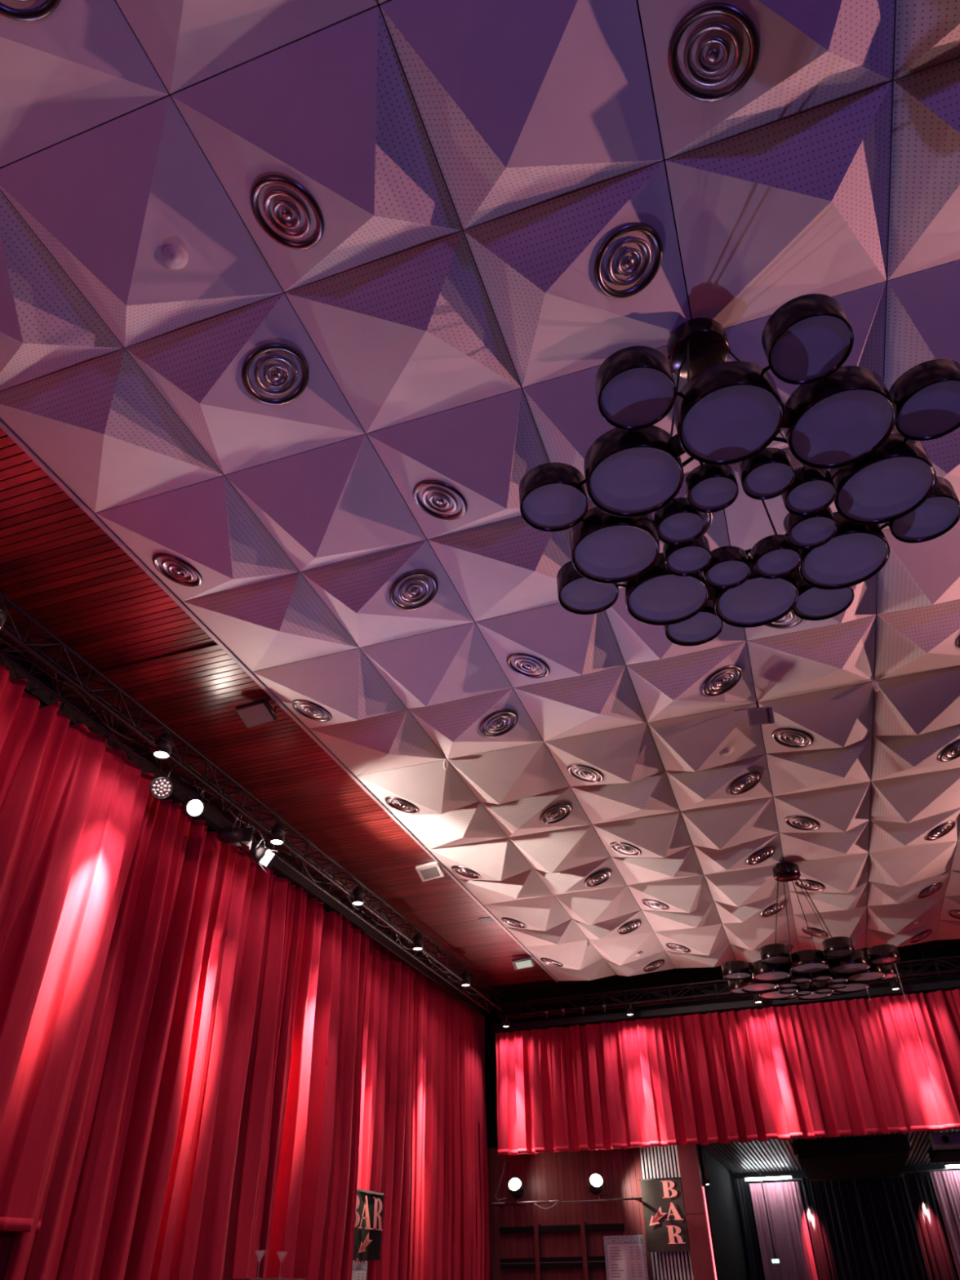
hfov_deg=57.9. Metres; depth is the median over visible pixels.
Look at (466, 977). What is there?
lamp
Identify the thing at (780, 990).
diffuser
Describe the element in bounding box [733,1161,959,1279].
wall
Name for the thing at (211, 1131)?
stage curtain
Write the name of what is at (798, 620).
ceiling vent
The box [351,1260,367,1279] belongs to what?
poster
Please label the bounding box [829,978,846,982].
diffuser
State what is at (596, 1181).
lamp
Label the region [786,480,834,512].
diffuser
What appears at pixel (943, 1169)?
pipe
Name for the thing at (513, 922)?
ceiling vent
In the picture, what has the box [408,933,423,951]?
lamp
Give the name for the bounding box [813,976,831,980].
diffuser
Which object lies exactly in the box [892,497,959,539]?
diffuser
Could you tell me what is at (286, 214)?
ceiling vent
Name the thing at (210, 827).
wall
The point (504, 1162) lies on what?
wire
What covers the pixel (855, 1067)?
valance curtain
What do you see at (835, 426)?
diffuser
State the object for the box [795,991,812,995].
diffuser
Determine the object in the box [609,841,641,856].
ceiling vent
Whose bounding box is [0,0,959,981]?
ceiling
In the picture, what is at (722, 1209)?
wall
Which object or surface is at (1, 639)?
power cable
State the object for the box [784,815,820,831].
ceiling vent
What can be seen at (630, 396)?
diffuser
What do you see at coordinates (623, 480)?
diffuser
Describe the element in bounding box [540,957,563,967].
ceiling vent
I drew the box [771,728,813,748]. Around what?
ceiling vent
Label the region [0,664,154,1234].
stage curtain
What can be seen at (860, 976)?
diffuser
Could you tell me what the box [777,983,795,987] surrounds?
diffuser
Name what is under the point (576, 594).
diffuser
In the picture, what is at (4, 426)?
trim
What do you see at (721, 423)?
diffuser
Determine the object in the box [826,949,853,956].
diffuser
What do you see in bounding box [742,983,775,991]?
diffuser
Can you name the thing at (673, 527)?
diffuser
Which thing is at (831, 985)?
diffuser
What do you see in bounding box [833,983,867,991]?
diffuser
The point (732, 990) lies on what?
diffuser
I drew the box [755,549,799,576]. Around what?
diffuser
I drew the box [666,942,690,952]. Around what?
ceiling vent
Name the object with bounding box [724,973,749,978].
diffuser
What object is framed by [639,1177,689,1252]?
sign
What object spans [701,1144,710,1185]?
lamp
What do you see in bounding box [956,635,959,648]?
ceiling vent
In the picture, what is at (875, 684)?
sensor
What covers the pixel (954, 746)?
ceiling vent
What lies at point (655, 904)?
ceiling vent
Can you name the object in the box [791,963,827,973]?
diffuser
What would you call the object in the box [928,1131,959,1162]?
speaker box
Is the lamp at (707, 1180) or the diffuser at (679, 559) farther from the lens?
the lamp at (707, 1180)
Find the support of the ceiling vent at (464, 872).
in the ceiling at (468, 166)
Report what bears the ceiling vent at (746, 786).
in the ceiling at (468, 166)
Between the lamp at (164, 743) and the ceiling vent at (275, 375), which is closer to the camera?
the ceiling vent at (275, 375)
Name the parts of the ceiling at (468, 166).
panel, panel, panel, panel, panel, panel, panel, panel, panel, panel, panel, panel, panel, panel, panel, panel, panel, panel, panel, panel, panel, panel, panel, panel, panel, panel, panel, panel, panel, panel, panel, panel, panel, panel, panel, panel, panel, panel, panel, panel, panel, panel, panel, panel, panel, panel, panel, panel, panel, panel, panel, panel, panel, panel, panel, panel, panel, panel, panel, panel, panel, panel, panel, panel, panel, panel, panel, panel, panel, panel, panel, panel, panel, panel, panel, panel, panel, panel, panel, panel, panel, panel, panel, panel, panel, panel, panel, panel, panel, panel, panel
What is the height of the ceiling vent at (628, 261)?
0.163 m
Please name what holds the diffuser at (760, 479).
attached to the chandelier at (841, 420)
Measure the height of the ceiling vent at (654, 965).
0.163 m
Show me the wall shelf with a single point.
(585, 1261)
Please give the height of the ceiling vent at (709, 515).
0.163 m
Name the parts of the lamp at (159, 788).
len plate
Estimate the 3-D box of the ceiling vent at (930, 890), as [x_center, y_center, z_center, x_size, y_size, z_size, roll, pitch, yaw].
[7.106,3.963,13.714,0.428,0.163,0.447,-4,-37,4]
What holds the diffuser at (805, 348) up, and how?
attached to the chandelier at (841, 420)
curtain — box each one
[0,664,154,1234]
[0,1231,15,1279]
[4,792,368,1279]
[344,918,489,1279]
[495,988,959,1155]
[733,1178,763,1279]
[748,1181,817,1279]
[800,1174,957,1279]
[929,1169,959,1279]
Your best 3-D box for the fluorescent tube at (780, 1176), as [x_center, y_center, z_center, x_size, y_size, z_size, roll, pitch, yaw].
[6.844,12.773,20.606,1.120,0.110,0.064,-12,-38,15]
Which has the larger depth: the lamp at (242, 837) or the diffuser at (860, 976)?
the diffuser at (860, 976)
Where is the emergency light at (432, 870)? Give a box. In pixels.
[415,861,444,881]
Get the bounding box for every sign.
[352,1188,384,1260]
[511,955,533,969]
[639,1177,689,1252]
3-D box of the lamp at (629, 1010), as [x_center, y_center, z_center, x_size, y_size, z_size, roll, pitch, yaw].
[3.028,7.464,17.530,0.184,0.212,0.198,1,-37,-3]
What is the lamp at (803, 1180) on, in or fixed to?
hanging from the ceiling at (775, 1154)
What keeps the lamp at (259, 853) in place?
hanging from the lighting truss at (182, 764)
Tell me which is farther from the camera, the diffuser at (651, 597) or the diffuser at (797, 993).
the diffuser at (797, 993)
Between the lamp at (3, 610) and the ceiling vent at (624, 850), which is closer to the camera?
the lamp at (3, 610)
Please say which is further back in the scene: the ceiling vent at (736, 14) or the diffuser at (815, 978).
the diffuser at (815, 978)
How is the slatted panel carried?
on the floor
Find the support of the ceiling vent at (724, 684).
in the ceiling at (468, 166)
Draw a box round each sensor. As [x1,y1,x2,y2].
[443,759,448,768]
[872,680,879,691]
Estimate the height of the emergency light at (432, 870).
0.221 m
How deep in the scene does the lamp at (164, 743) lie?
9.15 m
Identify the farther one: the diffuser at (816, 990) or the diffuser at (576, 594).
the diffuser at (816, 990)
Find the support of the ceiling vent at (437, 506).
in the ceiling at (468, 166)
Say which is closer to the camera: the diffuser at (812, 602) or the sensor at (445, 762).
the diffuser at (812, 602)
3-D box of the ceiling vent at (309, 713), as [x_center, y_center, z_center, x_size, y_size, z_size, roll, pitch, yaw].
[-1.789,0.753,9.218,0.428,0.163,0.447,-22,-42,26]
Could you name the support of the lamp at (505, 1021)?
hanging from the lighting truss at (925, 975)
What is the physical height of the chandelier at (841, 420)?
1.762 m
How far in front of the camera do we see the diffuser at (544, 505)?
4.73 m
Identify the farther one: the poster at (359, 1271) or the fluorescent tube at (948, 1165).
the fluorescent tube at (948, 1165)
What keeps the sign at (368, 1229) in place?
attached to the stage curtain at (211, 1131)
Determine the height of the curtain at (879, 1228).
3.420 m
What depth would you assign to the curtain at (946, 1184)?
19.48 m
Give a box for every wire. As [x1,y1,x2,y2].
[495,1161,506,1200]
[894,963,911,1020]
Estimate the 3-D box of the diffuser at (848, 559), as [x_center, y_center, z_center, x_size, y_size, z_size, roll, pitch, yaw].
[2.095,-0.459,4.998,0.472,0.004,0.472,-12,-38,15]
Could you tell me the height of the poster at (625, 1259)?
1.309 m
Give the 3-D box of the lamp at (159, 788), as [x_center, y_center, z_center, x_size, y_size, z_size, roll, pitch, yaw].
[-3.388,1.497,9.260,0.223,0.458,0.236,19,-41,-24]
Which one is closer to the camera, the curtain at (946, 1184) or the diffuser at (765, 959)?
the diffuser at (765, 959)
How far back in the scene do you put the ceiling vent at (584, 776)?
10.40 m
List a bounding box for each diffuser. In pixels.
[522,484,586,528]
[560,577,616,611]
[574,525,656,580]
[589,447,679,513]
[600,367,673,426]
[628,574,706,622]
[657,512,703,542]
[666,546,710,573]
[666,612,720,643]
[681,385,779,461]
[688,476,736,510]
[706,560,748,586]
[717,577,795,624]
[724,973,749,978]
[730,988,745,993]
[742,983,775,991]
[743,462,792,497]
[753,972,789,980]
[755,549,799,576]
[760,991,792,999]
[762,956,789,963]
[771,315,850,380]
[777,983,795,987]
[779,989,796,992]
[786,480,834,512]
[788,516,835,546]
[791,389,892,464]
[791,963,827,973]
[792,978,809,982]
[794,587,852,617]
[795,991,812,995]
[797,991,830,999]
[801,533,886,586]
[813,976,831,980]
[815,989,832,992]
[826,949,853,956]
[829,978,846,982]
[829,983,847,987]
[831,963,868,973]
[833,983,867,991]
[838,457,932,521]
[848,972,884,981]
[871,956,898,964]
[880,973,896,979]
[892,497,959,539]
[897,380,959,437]
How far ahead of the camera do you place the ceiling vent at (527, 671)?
8.59 m
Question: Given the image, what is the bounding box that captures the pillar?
[676,1143,715,1279]
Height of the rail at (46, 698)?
0.210 m
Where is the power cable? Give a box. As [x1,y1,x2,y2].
[0,637,488,1008]
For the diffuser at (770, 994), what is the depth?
12.58 m
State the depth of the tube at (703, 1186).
15.83 m
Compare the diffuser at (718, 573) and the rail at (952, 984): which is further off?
the rail at (952, 984)
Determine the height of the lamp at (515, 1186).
0.447 m
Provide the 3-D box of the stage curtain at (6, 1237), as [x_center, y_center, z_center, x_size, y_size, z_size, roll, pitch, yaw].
[-4.561,4.351,5.450,0.173,2.354,4.317,-12,-38,15]
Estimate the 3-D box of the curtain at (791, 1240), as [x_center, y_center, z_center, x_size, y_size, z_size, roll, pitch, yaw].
[7.049,14.350,19.748,1.157,3.400,0.105,-12,-38,15]
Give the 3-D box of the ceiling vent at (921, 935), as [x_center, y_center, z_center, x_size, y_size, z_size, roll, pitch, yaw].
[7.896,5.309,15.537,0.428,0.163,0.447,-4,-37,4]
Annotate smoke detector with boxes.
[162,244,187,269]
[635,951,643,956]
[722,746,733,755]
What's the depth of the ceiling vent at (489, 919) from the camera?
14.84 m
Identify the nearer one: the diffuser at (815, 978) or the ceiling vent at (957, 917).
the diffuser at (815, 978)
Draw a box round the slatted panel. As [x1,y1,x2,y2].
[639,1145,693,1279]
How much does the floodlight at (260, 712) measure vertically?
0.218 m
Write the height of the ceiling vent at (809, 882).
0.163 m
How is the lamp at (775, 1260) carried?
hanging from the ceiling at (775, 1154)
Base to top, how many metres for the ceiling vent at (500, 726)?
0.163 m
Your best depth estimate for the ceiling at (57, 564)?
9.26 m
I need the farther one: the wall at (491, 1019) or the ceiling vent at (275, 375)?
the wall at (491, 1019)
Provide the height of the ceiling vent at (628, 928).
0.163 m
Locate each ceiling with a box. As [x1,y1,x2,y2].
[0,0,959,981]
[0,427,553,989]
[702,1128,959,1173]
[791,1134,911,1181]
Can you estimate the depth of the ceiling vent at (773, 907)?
14.30 m
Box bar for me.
[488,1197,642,1208]
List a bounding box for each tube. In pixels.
[702,1182,716,1279]
[743,1173,792,1181]
[943,1162,959,1168]
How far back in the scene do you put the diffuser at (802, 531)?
4.73 m
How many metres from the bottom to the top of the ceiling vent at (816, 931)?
0.163 m
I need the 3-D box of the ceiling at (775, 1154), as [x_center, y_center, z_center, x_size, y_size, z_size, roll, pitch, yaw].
[9.921,10.353,17.836,10.050,0.145,6.600,-12,-38,15]
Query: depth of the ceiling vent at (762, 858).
12.49 m
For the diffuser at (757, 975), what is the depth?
11.79 m
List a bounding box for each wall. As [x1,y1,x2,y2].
[38,702,451,994]
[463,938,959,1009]
[480,960,959,1148]
[487,1146,653,1279]
[697,1143,750,1279]
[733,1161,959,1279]
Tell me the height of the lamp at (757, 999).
0.212 m
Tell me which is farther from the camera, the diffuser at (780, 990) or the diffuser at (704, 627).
the diffuser at (780, 990)
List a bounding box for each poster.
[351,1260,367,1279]
[603,1235,648,1279]
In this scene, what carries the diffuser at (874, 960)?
attached to the chandelier at (851, 971)
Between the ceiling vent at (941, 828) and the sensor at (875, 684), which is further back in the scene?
the ceiling vent at (941, 828)
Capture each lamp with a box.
[0,600,7,631]
[146,733,173,759]
[148,762,174,799]
[182,785,209,817]
[216,812,253,852]
[243,824,279,872]
[263,822,284,845]
[346,886,364,906]
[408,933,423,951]
[457,971,471,986]
[502,1016,511,1027]
[507,1176,525,1202]
[586,1172,607,1199]
[625,1004,635,1015]
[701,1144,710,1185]
[752,992,762,1003]
[759,1169,779,1263]
[800,1167,806,1184]
[889,977,900,990]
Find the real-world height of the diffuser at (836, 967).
0.004 m
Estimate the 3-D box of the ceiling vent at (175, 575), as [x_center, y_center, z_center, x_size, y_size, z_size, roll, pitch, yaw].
[-2.578,-0.593,7.395,0.428,0.163,0.447,-22,-42,26]
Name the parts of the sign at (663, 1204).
rod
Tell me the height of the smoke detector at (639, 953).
0.072 m
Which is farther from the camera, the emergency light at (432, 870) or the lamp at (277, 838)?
the emergency light at (432, 870)
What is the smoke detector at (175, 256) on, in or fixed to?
attached to the ceiling at (468, 166)
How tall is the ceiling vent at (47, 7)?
0.163 m
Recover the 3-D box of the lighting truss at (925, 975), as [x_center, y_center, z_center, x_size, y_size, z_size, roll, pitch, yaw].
[6.746,6.349,16.691,13.408,0.566,0.280,-12,-38,15]
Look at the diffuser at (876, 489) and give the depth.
4.55 m
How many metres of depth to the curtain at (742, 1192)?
20.53 m
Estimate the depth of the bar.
16.71 m
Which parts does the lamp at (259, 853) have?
barn door, barn door, barn door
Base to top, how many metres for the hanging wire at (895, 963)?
1.317 m
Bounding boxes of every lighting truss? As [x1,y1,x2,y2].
[0,591,502,1013]
[497,945,959,1019]
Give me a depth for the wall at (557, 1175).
17.02 m
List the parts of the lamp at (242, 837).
barn door, barn door, barn door, barn door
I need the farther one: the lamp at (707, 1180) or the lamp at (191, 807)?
the lamp at (707, 1180)
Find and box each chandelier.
[519,293,959,646]
[721,862,899,999]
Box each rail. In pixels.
[0,647,483,1015]
[492,979,959,1032]
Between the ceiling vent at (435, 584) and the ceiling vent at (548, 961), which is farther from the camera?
the ceiling vent at (548, 961)
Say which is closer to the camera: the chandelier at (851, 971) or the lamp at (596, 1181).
the chandelier at (851, 971)
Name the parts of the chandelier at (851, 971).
joint plate, power cord, joint plate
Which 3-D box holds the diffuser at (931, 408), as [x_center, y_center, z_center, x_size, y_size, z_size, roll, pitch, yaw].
[2.226,-1.126,4.239,0.353,0.004,0.353,-12,-38,15]
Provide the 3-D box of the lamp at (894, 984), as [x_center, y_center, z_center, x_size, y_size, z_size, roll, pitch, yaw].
[7.769,6.430,16.241,0.184,0.212,0.198,1,-37,-3]
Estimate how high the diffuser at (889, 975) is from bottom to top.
0.004 m
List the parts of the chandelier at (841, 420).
joint plate, joint plate, joint plate, joint plate, ring frame, power cord, joint plate, joint plate, joint plate, joint plate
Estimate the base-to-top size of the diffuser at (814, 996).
0.004 m
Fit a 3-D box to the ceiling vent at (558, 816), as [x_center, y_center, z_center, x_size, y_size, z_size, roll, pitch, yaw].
[0.995,2.259,11.299,0.428,0.163,0.447,-4,-37,4]
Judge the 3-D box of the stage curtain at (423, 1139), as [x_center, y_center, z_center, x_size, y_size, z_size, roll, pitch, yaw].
[-1.075,9.023,14.975,0.374,6.254,6.936,-13,-38,16]
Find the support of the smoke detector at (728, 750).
attached to the ceiling at (468, 166)
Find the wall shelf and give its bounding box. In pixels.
[499,1222,624,1279]
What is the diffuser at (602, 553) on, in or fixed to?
attached to the chandelier at (841, 420)
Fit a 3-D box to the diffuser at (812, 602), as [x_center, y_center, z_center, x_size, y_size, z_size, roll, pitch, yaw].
[2.141,-0.244,5.420,0.353,0.004,0.353,-12,-38,15]
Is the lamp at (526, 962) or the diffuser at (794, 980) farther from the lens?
the lamp at (526, 962)
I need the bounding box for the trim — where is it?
[0,417,558,982]
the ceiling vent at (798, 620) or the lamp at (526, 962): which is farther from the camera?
the lamp at (526, 962)
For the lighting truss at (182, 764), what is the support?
hanging from the ceiling at (57, 564)
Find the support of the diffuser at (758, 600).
attached to the chandelier at (841, 420)
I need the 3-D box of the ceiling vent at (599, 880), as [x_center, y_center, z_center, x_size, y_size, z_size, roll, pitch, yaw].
[1.785,3.605,13.123,0.428,0.163,0.447,-4,-37,4]
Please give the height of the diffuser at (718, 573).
0.004 m
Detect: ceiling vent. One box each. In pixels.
[0,0,61,21]
[152,552,202,586]
[241,342,309,404]
[249,174,324,249]
[291,699,331,721]
[384,796,417,813]
[389,570,438,609]
[413,480,467,519]
[451,865,479,879]
[479,709,518,737]
[479,916,495,923]
[501,917,527,928]
[506,653,550,678]
[540,802,572,823]
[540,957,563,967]
[567,764,604,782]
[584,869,611,886]
[594,222,662,297]
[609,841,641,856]
[617,920,641,934]
[641,898,669,910]
[643,959,664,972]
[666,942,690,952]
[667,2,759,102]
[702,512,712,534]
[702,665,742,696]
[728,771,761,795]
[746,846,775,865]
[760,902,785,917]
[765,610,802,628]
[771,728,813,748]
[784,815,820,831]
[794,879,824,891]
[801,927,828,937]
[909,928,932,943]
[915,882,942,898]
[925,820,955,840]
[937,738,959,762]
[947,910,959,919]
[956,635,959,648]
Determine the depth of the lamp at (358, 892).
12.76 m
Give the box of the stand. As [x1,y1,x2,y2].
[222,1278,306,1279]
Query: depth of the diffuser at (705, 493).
4.49 m
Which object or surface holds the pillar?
on the floor
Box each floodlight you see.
[235,697,276,728]
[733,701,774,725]
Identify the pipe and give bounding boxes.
[787,1168,952,1180]
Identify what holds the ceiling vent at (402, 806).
in the ceiling at (468, 166)

